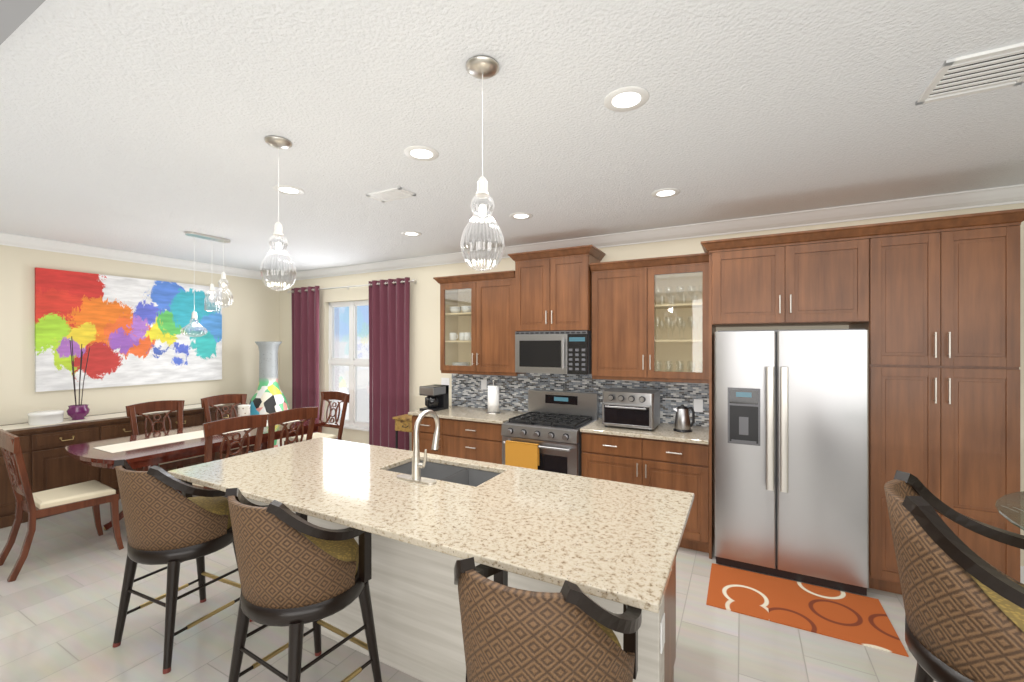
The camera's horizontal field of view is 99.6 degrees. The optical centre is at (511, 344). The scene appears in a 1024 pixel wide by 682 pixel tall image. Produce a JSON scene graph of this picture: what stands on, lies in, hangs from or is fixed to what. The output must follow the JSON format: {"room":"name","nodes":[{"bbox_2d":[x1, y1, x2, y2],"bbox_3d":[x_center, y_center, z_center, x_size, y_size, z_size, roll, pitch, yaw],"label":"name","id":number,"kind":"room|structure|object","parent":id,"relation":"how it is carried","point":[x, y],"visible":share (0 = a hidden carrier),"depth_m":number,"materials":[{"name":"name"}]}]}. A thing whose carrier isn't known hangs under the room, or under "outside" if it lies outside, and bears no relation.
{"room":"dining room and kitchen","nodes":[
{"label":"dining room and kitchen","id":0,"kind":"room"},
{"bbox_2d":[0,0,44,44],"bbox_3d":[-2.010,-1.057,-0.755,10.000,0.044,4.200,0,0,28],"label":"ceiling","id":1,"kind":"structure","parent":0,"point":[15,15],"depth_m":1.35,"materials":[{"name":"grey paint"}]},
{"bbox_2d":[0,232,275,281],"bbox_3d":[-5.514,-1.026,3.198,0.100,0.105,7.890,0,0,28],"label":"crown molding","id":2,"kind":"structure","parent":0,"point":[6,239],"depth_m":5.00,"materials":[{"name":"white paint"}]},
{"bbox_2d":[0,245,279,424],"bbox_3d":[-5.579,0.290,3.295,0.195,2.740,8.000,0,0,28],"label":"wall","id":3,"kind":"structure","parent":0,"point":[126,331],"depth_m":5.02,"materials":[{"name":"beige paint"}]},
{"bbox_2d":[0,495,935,681],"bbox_3d":[-1.118,1.710,0.923,10.300,0.100,8.300,0,0,28],"label":"floor","id":4,"kind":"structure","parent":0,"point":[59,600],"depth_m":2.47,"materials":[{"name":"tile"}]},
{"bbox_2d":[0,429,123,581],"bbox_3d":[-3.528,1.147,3.382,0.537,1.040,0.620,0,0,32],"label":"dining chair","id":5,"kind":"object","parent":4,"relation":"on","point":[94,494],"visible":1,"depth_m":3.26,"materials":[{"name":"brown wood"}]},
{"bbox_2d":[0,403,246,528],"bbox_3d":[-4.384,1.226,4.817,0.551,0.868,2.530,0,0,28],"label":"buffet","id":6,"kind":"object","parent":4,"relation":"on","point":[50,463],"visible":0.48,"depth_m":4.28,"materials":[{"name":"brown wood"}]},
{"bbox_2d":[27,410,63,424],"bbox_3d":[-4.656,0.732,4.322,0.250,0.120,0.250,0,0,28],"label":"bowl","id":7,"kind":"object","parent":6,"relation":"on","point":[46,417],"visible":1,"depth_m":4.25,"materials":[{"name":"white ceramic"}]},
{"bbox_2d":[66,336,89,419],"bbox_3d":[-4.544,0.356,4.534,0.196,0.871,0.177,0,0,28],"label":"vase","id":8,"kind":"object","parent":6,"relation":"on","point":[78,412],"visible":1,"depth_m":4.51,"materials":[{"name":"purple glass"}]},
{"bbox_2d":[126,400,203,470],"bbox_3d":[-3.660,1.147,4.619,0.620,1.040,0.537,0,0,28],"label":"dining chair","id":9,"kind":"object","parent":4,"relation":"on","point":[134,410],"visible":0.44,"depth_m":4.67,"materials":[{"name":"brown wood"}]},
{"bbox_2d":[113,459,251,673],"bbox_3d":[-1.881,1.143,2.466,0.590,1.040,0.561,0,0,24],"label":"bar stool","id":10,"kind":"object","parent":4,"relation":"on","point":[169,524],"visible":0.9,"depth_m":2.25,"materials":[{"name":"brown fabric"}]},
{"bbox_2d":[65,419,324,529],"bbox_3d":[-3.057,1.271,4.411,1.060,0.779,2.050,0,0,28],"label":"dining table","id":11,"kind":"object","parent":4,"relation":"on","point":[146,451],"visible":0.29,"depth_m":3.86,"materials":[{"name":"brown wood"}]},
{"bbox_2d":[238,404,249,416],"bbox_3d":[-3.109,0.801,5.017,0.132,0.190,0.132,0,0,28],"label":"jar","id":12,"kind":"object","parent":11,"relation":"on","point":[243,409],"visible":0.65,"depth_m":4.97,"materials":[{"name":"white ceramic"}]},
{"bbox_2d":[177,414,267,490],"bbox_3d":[-2.627,1.147,3.877,0.620,1.040,0.537,0,0,28],"label":"dining chair","id":13,"kind":"object","parent":4,"relation":"on","point":[220,427],"visible":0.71,"depth_m":3.71,"materials":[{"name":"brown wood"}]},
{"bbox_2d":[201,394,253,460],"bbox_3d":[-3.327,1.147,5.246,0.620,1.040,0.537,0,0,28],"label":"dining chair","id":14,"kind":"object","parent":4,"relation":"on","point":[210,401],"visible":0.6,"depth_m":5.30,"materials":[{"name":"brown wood"}]},
{"bbox_2d":[249,342,288,451],"bbox_3d":[-3.448,0.812,6.126,0.570,1.695,0.570,0,0,28],"label":"floor vase","id":15,"kind":"object","parent":4,"relation":"on","point":[268,397],"visible":0.62,"depth_m":6.01,"materials":[{"name":"ceramic"}]},
{"bbox_2d":[267,407,317,448],"bbox_3d":[-2.373,1.147,4.354,0.620,1.040,0.537,0,0,28],"label":"dining chair","id":16,"kind":"object","parent":4,"relation":"on","point":[294,414],"visible":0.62,"depth_m":4.19,"materials":[{"name":"brown wood"}]},
{"bbox_2d":[225,488,381,681],"bbox_3d":[-0.965,1.143,1.979,0.591,1.040,0.561,0,0,31],"label":"bar stool","id":17,"kind":"object","parent":4,"relation":"on","point":[297,571],"visible":0.96,"depth_m":1.77,"materials":[{"name":"brown fabric"}]},
{"bbox_2d":[284,391,349,444],"bbox_3d":[-2.479,1.147,5.498,0.537,1.040,0.620,0,0,28],"label":"dining chair","id":18,"kind":"object","parent":4,"relation":"on","point":[343,397],"visible":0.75,"depth_m":5.68,"materials":[{"name":"brown wood"}]},
{"bbox_2d":[392,414,412,448],"bbox_3d":[-1.147,1.260,5.182,0.390,0.800,0.426,0,0,28],"label":"side table","id":19,"kind":"object","parent":4,"relation":"on","point":[403,422],"visible":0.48,"depth_m":5.06,"materials":[{"name":"yellow wood"}]},
{"bbox_2d":[412,416,443,455],"bbox_3d":[-0.770,1.218,4.914,0.425,0.885,0.616,0,0,28],"label":"base cabinet","id":20,"kind":"object","parent":4,"relation":"on","point":[427,425],"depth_m":4.64,"materials":[{"name":"brown wood"}]},
{"bbox_2d":[246,498,680,681],"bbox_3d":[-0.464,1.218,2.497,2.636,0.884,0.633,0,0,28],"label":"kitchen island","id":21,"kind":"object","parent":4,"relation":"on","point":[414,594],"depth_m":2.12,"materials":[{"name":"wood"}]},
{"bbox_2d":[168,438,693,617],"bbox_3d":[-0.556,0.760,2.351,2.770,0.030,1.050,0,0,28],"label":"island countertop","id":22,"kind":"structure","parent":21,"relation":"on","point":[618,542],"depth_m":1.95,"materials":[{"name":"beige stone"}]},
{"bbox_2d":[392,410,443,485],"bbox_3d":[-0.484,0.558,2.444,0.260,0.373,0.234,0,0,28],"label":"faucet","id":23,"kind":"object","parent":22,"relation":"on","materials":[{"name":"silver metal"}]},
{"bbox_2d":[388,462,499,485],"bbox_3d":[-0.414,0.871,2.576,0.730,0.217,0.380,0,0,28],"label":"sink","id":24,"kind":"object","parent":22,"relation":"in","point":[470,474],"depth_m":2.68,"materials":[{"name":"grey metal"}]},
{"bbox_2d":[444,420,508,463],"bbox_3d":[-0.286,1.218,4.657,0.794,0.885,0.616,0,0,28],"label":"base cabinet","id":25,"kind":"object","parent":4,"relation":"on","point":[465,439],"depth_m":4.36,"materials":[{"name":"brown wood"}]},
{"bbox_2d":[408,404,527,423],"bbox_3d":[-0.464,0.760,4.739,1.191,0.030,0.643,0,0,28],"label":"countertop","id":26,"kind":"structure","parent":25,"relation":"on","point":[454,412],"depth_m":4.57,"materials":[{"name":"beige stone"}]},
{"bbox_2d":[419,384,448,411],"bbox_3d":[-0.888,0.610,4.911,0.203,0.270,0.301,0,0,28],"label":"coffee maker","id":27,"kind":"object","parent":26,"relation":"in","point":[437,398],"visible":1,"depth_m":4.83,"materials":[{"name":"black plastic"}]},
{"bbox_2d":[486,380,500,413],"bbox_3d":[-0.201,0.566,4.671,0.160,0.357,0.160,0,0,28],"label":"paper towel holder","id":28,"kind":"object","parent":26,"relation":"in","point":[493,398],"visible":1,"depth_m":4.62,"materials":[{"name":"white paper"}]},
{"bbox_2d":[454,557,641,681],"bbox_3d":[0.105,1.143,1.388,0.591,1.040,0.561,0,0,26],"label":"bar stool","id":29,"kind":"object","parent":4,"relation":"on","point":[565,634],"visible":0.98,"depth_m":1.15,"materials":[{"name":"brown fabric"}]},
{"bbox_2d":[501,389,598,475],"bbox_3d":[0.372,1.062,4.215,0.756,1.135,0.727,0,0,28],"label":"range","id":30,"kind":"object","parent":4,"relation":"on","point":[544,433],"visible":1,"depth_m":4.01,"materials":[{"name":"grey metal"}]},
{"bbox_2d":[581,432,651,486],"bbox_3d":[1.017,1.218,3.964,0.589,0.885,0.616,0,0,28],"label":"base cabinet","id":31,"kind":"object","parent":4,"relation":"on","point":[625,459],"depth_m":3.68,"materials":[{"name":"brown wood"}]},
{"bbox_2d":[652,428,713,558],"bbox_3d":[1.419,1.218,3.750,0.566,0.885,0.616,0,0,28],"label":"base cabinet","id":32,"kind":"object","parent":4,"relation":"on","point":[678,467],"depth_m":3.42,"materials":[{"name":"brown wood"}]},
{"bbox_2d":[580,416,711,443],"bbox_3d":[1.205,0.760,3.851,1.035,0.030,0.643,0,0,28],"label":"countertop","id":33,"kind":"structure","parent":32,"relation":"on","point":[700,434],"depth_m":3.64,"materials":[{"name":"beige stone"}]},
{"bbox_2d":[602,388,659,430],"bbox_3d":[1.075,0.585,3.917,0.450,0.320,0.433,0,0,28],"label":"toaster oven","id":34,"kind":"object","parent":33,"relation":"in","point":[630,408],"visible":1,"depth_m":3.77,"materials":[{"name":"silver metal"}]},
{"bbox_2d":[673,404,694,432],"bbox_3d":[1.473,0.631,3.706,0.177,0.227,0.151,0,0,8],"label":"kettle","id":35,"kind":"object","parent":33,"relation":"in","point":[682,421],"visible":1,"depth_m":3.67,"materials":[{"name":"silver metal"}]},
{"bbox_2d":[714,329,868,595],"bbox_3d":[2.065,0.774,3.299,0.914,1.748,0.756,0,0,28],"label":"fridge","id":36,"kind":"object","parent":4,"relation":"on","point":[791,454],"visible":1,"depth_m":2.99,"materials":[{"name":"grey metal"}]},
{"bbox_2d":[706,563,908,656],"bbox_3d":[1.804,1.655,2.775,0.980,0.008,0.575,0,0,28],"label":"rug","id":37,"kind":"object","parent":4,"relation":"on","point":[853,618],"visible":1,"depth_m":2.72,"materials":[{"name":"orange fabric"}]},
{"bbox_2d":[849,215,959,594],"bbox_3d":[2.706,0.438,3.055,0.410,2.445,0.636,0,0,28],"label":"tall cabinet","id":38,"kind":"object","parent":4,"relation":"on","point":[932,305],"depth_m":2.77,"materials":[{"name":"brown wood"}]},
{"bbox_2d":[884,470,1023,681],"bbox_3d":[1.618,1.080,1.399,0.628,1.165,0.662,0,0,38],"label":"bar stool","id":39,"kind":"object","parent":4,"relation":"on","point":[964,609],"visible":1,"depth_m":1.34,"materials":[{"name":"brown fabric"}]},
{"bbox_2d":[960,208,1023,581],"bbox_3d":[2.962,0.438,2.919,0.410,2.445,0.636,0,0,28],"label":"tall cabinet","id":40,"kind":"object","parent":4,"relation":"on","point":[989,241],"depth_m":2.60,"materials":[{"name":"brown wood"}]},
{"bbox_2d":[995,491,1023,529],"bbox_3d":[2.267,1.137,1.218,1.210,1.047,1.210,0,0,28],"label":"glass table","id":41,"kind":"object","parent":4,"relation":"on","point":[1010,507],"visible":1,"depth_m":1.62,"materials":[{"name":"clear glass"}]},
{"bbox_2d":[0,0,1023,273],"bbox_3d":[-1.118,-1.130,0.923,10.300,0.100,8.300,0,0,28],"label":"ceiling","id":42,"kind":"structure","parent":0,"point":[140,126],"depth_m":2.08,"materials":[{"name":"white paint"}]},
{"bbox_2d":[180,232,232,336],"bbox_3d":[-3.044,-0.573,4.330,0.216,1.014,0.464,0,0,28],"label":"dining pendant light","id":43,"kind":"object","parent":42,"relation":"hanging from","point":[212,238],"visible":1,"depth_m":4.35,"materials":[{"name":"clear glass"}]},
{"bbox_2d":[260,136,295,290],"bbox_3d":[-1.244,-0.682,2.304,0.172,0.795,0.172,0,0,28],"label":"pendant light","id":44,"kind":"object","parent":42,"relation":"hanging from","point":[278,142],"visible":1,"depth_m":2.29,"materials":[{"name":"clear glass"}]},
{"bbox_2d":[273,185,303,194],"bbox_3d":[-1.561,-1.077,3.027,0.195,0.004,0.195,0,0,22],"label":"recessed light","id":45,"kind":"object","parent":42,"relation":"in","point":[288,189],"depth_m":3.01,"materials":[{"name":"white"}]},
{"bbox_2d":[366,187,415,202],"bbox_3d":[-0.870,-1.073,3.113,0.320,0.012,0.170,0,0,28],"label":"ceiling vent","id":46,"kind":"object","parent":42,"relation":"in","point":[392,194],"depth_m":3.10,"materials":[{"name":"white metal"}]},
{"bbox_2d":[401,231,421,235],"bbox_3d":[-0.981,-1.077,4.225,0.195,0.004,0.195,0,0,22],"label":"recessed light","id":47,"kind":"object","parent":42,"relation":"in","point":[407,233],"depth_m":4.21,"materials":[{"name":"white plastic"}]},
{"bbox_2d":[404,145,438,160],"bbox_3d":[-0.511,-1.077,2.446,0.195,0.004,0.195,0,0,22],"label":"recessed light","id":48,"kind":"object","parent":42,"relation":"in","point":[417,152],"depth_m":2.44,"materials":[{"name":"white"}]},
{"bbox_2d":[460,55,504,270],"bbox_3d":[-0.115,-0.682,1.680,0.172,0.795,0.172,0,0,28],"label":"pendant light","id":49,"kind":"object","parent":42,"relation":"hanging from","point":[482,67],"visible":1,"depth_m":1.66,"materials":[{"name":"clear glass"}]},
{"bbox_2d":[510,212,532,219],"bbox_3d":[0.078,-1.077,3.640,0.195,0.004,0.195,0,0,22],"label":"recessed light","id":50,"kind":"object","parent":42,"relation":"in","point":[520,215],"depth_m":3.62,"materials":[{"name":"white"}]},
{"bbox_2d":[604,86,649,111],"bbox_3d":[0.504,-1.077,1.907,0.195,0.004,0.195,0,0,22],"label":"recessed light","id":51,"kind":"object","parent":42,"relation":"in","point":[628,97],"depth_m":1.90,"materials":[{"name":"white"}]},
{"bbox_2d":[651,188,679,197],"bbox_3d":[1.097,-1.077,3.086,0.195,0.004,0.195,0,0,22],"label":"recessed light","id":52,"kind":"object","parent":42,"relation":"in","point":[662,193],"depth_m":3.07,"materials":[{"name":"white"}]},
{"bbox_2d":[915,42,1023,104],"bbox_3d":[1.873,-1.073,1.711,0.330,0.012,0.330,0,0,28],"label":"ceiling vent","id":53,"kind":"object","parent":42,"relation":"in","point":[991,70],"depth_m":1.72,"materials":[{"name":"white metal"}]},
{"bbox_2d":[280,203,1023,565],"bbox_3d":[0.795,0.290,4.521,10.300,2.740,0.150,0,0,28],"label":"wall","id":54,"kind":"structure","parent":0,"point":[424,331],"depth_m":5.42,"materials":[{"name":"beige paint"}]},
{"bbox_2d":[328,300,368,430],"bbox_3d":[-2.285,0.287,6.119,1.020,1.795,0.140,0,0,28],"label":"window","id":55,"kind":"structure","parent":54,"relation":"in","point":[352,361],"depth_m":6.14,"materials":[{"name":"white"}]},
{"bbox_2d":[287,279,416,292],"bbox_3d":[-2.294,-0.790,6.017,2.484,0.044,0.106,0,0,28],"label":"curtain rod","id":56,"kind":"object","parent":54,"relation":"attached to","point":[413,281],"visible":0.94,"depth_m":5.94,"materials":[{"name":"silver metal"}]},
{"bbox_2d":[291,286,319,436],"bbox_3d":[-3.054,0.395,6.387,0.610,2.470,0.083,0,0,28],"label":"curtain","id":57,"kind":"object","parent":56,"relation":"hanging from","point":[305,348],"visible":0.65,"depth_m":6.38,"materials":[{"name":"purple fabric"}]},
{"bbox_2d":[369,277,409,449],"bbox_3d":[-1.602,0.395,5.614,0.700,2.470,0.083,0,0,28],"label":"curtain","id":58,"kind":"object","parent":56,"relation":"hanging from","point":[389,322],"visible":0.75,"depth_m":5.59,"materials":[{"name":"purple fabric"}]},
{"bbox_2d":[468,270,523,375],"bbox_3d":[-0.120,-0.225,4.722,0.546,1.050,0.346,0,0,28],"label":"upper cabinet","id":59,"kind":"object","parent":54,"relation":"attached to","point":[491,338],"depth_m":4.58,"materials":[{"name":"brown wood"}]},
{"bbox_2d":[512,249,555,331],"bbox_3d":[0.319,-0.520,4.460,0.446,0.780,0.396,0,0,28],"label":"upper cabinet","id":60,"kind":"object","parent":54,"relation":"attached to","point":[534,275],"depth_m":4.29,"materials":[{"name":"brown wood"}]},
{"bbox_2d":[515,331,591,374],"bbox_3d":[0.447,0.081,4.355,0.756,0.411,0.429,0,0,28],"label":"microwave","id":61,"kind":"object","parent":60,"relation":"attached to","point":[559,352],"visible":0.98,"depth_m":4.18,"materials":[{"name":"grey metal"}]},
{"bbox_2d":[441,368,713,426],"bbox_3d":[0.469,0.516,4.595,3.034,0.456,0.018,0,0,28],"label":"backsplash","id":62,"kind":"structure","parent":54,"relation":"attached to","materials":[{"name":"tile"}]},
{"bbox_2d":[556,245,603,330],"bbox_3d":[0.605,-0.520,4.308,0.446,0.780,0.396,0,0,28],"label":"upper cabinet","id":63,"kind":"object","parent":54,"relation":"attached to","point":[574,264],"depth_m":4.10,"materials":[{"name":"brown wood"}]},
{"bbox_2d":[588,257,663,379],"bbox_3d":[1.079,-0.225,4.084,0.571,1.050,0.346,0,0,28],"label":"upper cabinet","id":64,"kind":"object","parent":54,"relation":"attached to","point":[628,295],"depth_m":3.93,"materials":[{"name":"brown wood"}]},
{"bbox_2d":[276,184,1023,281],"bbox_3d":[0.737,-1.026,4.410,10.000,0.105,0.100,0,0,28],"label":"crown molding","id":65,"kind":"structure","parent":54,"relation":"attached to","point":[996,196],"depth_m":3.73,"materials":[{"name":"white"}]},
{"bbox_2d":[1020,566,1023,583],"bbox_3d":[4.244,1.595,2.593,2.100,0.130,0.014,0,0,28],"label":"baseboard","id":66,"kind":"structure","parent":54,"relation":"attached to","point":[1021,574],"depth_m":2.98,"materials":[{"name":"white"}]},
{"bbox_2d":[704,224,871,327],"bbox_3d":[2.007,-0.468,3.242,1.000,0.635,0.310,0,0,28],"label":"upper cabinet","id":67,"kind":"object","parent":0,"relation":"attached to","point":[819,277],"depth_m":3.08,"materials":[{"name":"brown wood"}]},
{"label":"outside","id":68,"kind":"structure","parent":0,"visible":0},
{"bbox_2d":[334,305,368,421],"bbox_3d":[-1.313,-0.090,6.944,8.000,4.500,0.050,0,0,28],"label":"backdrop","id":69,"kind":"structure","parent":68,"point":[365,351],"depth_m":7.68,"materials":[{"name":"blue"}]}
]}

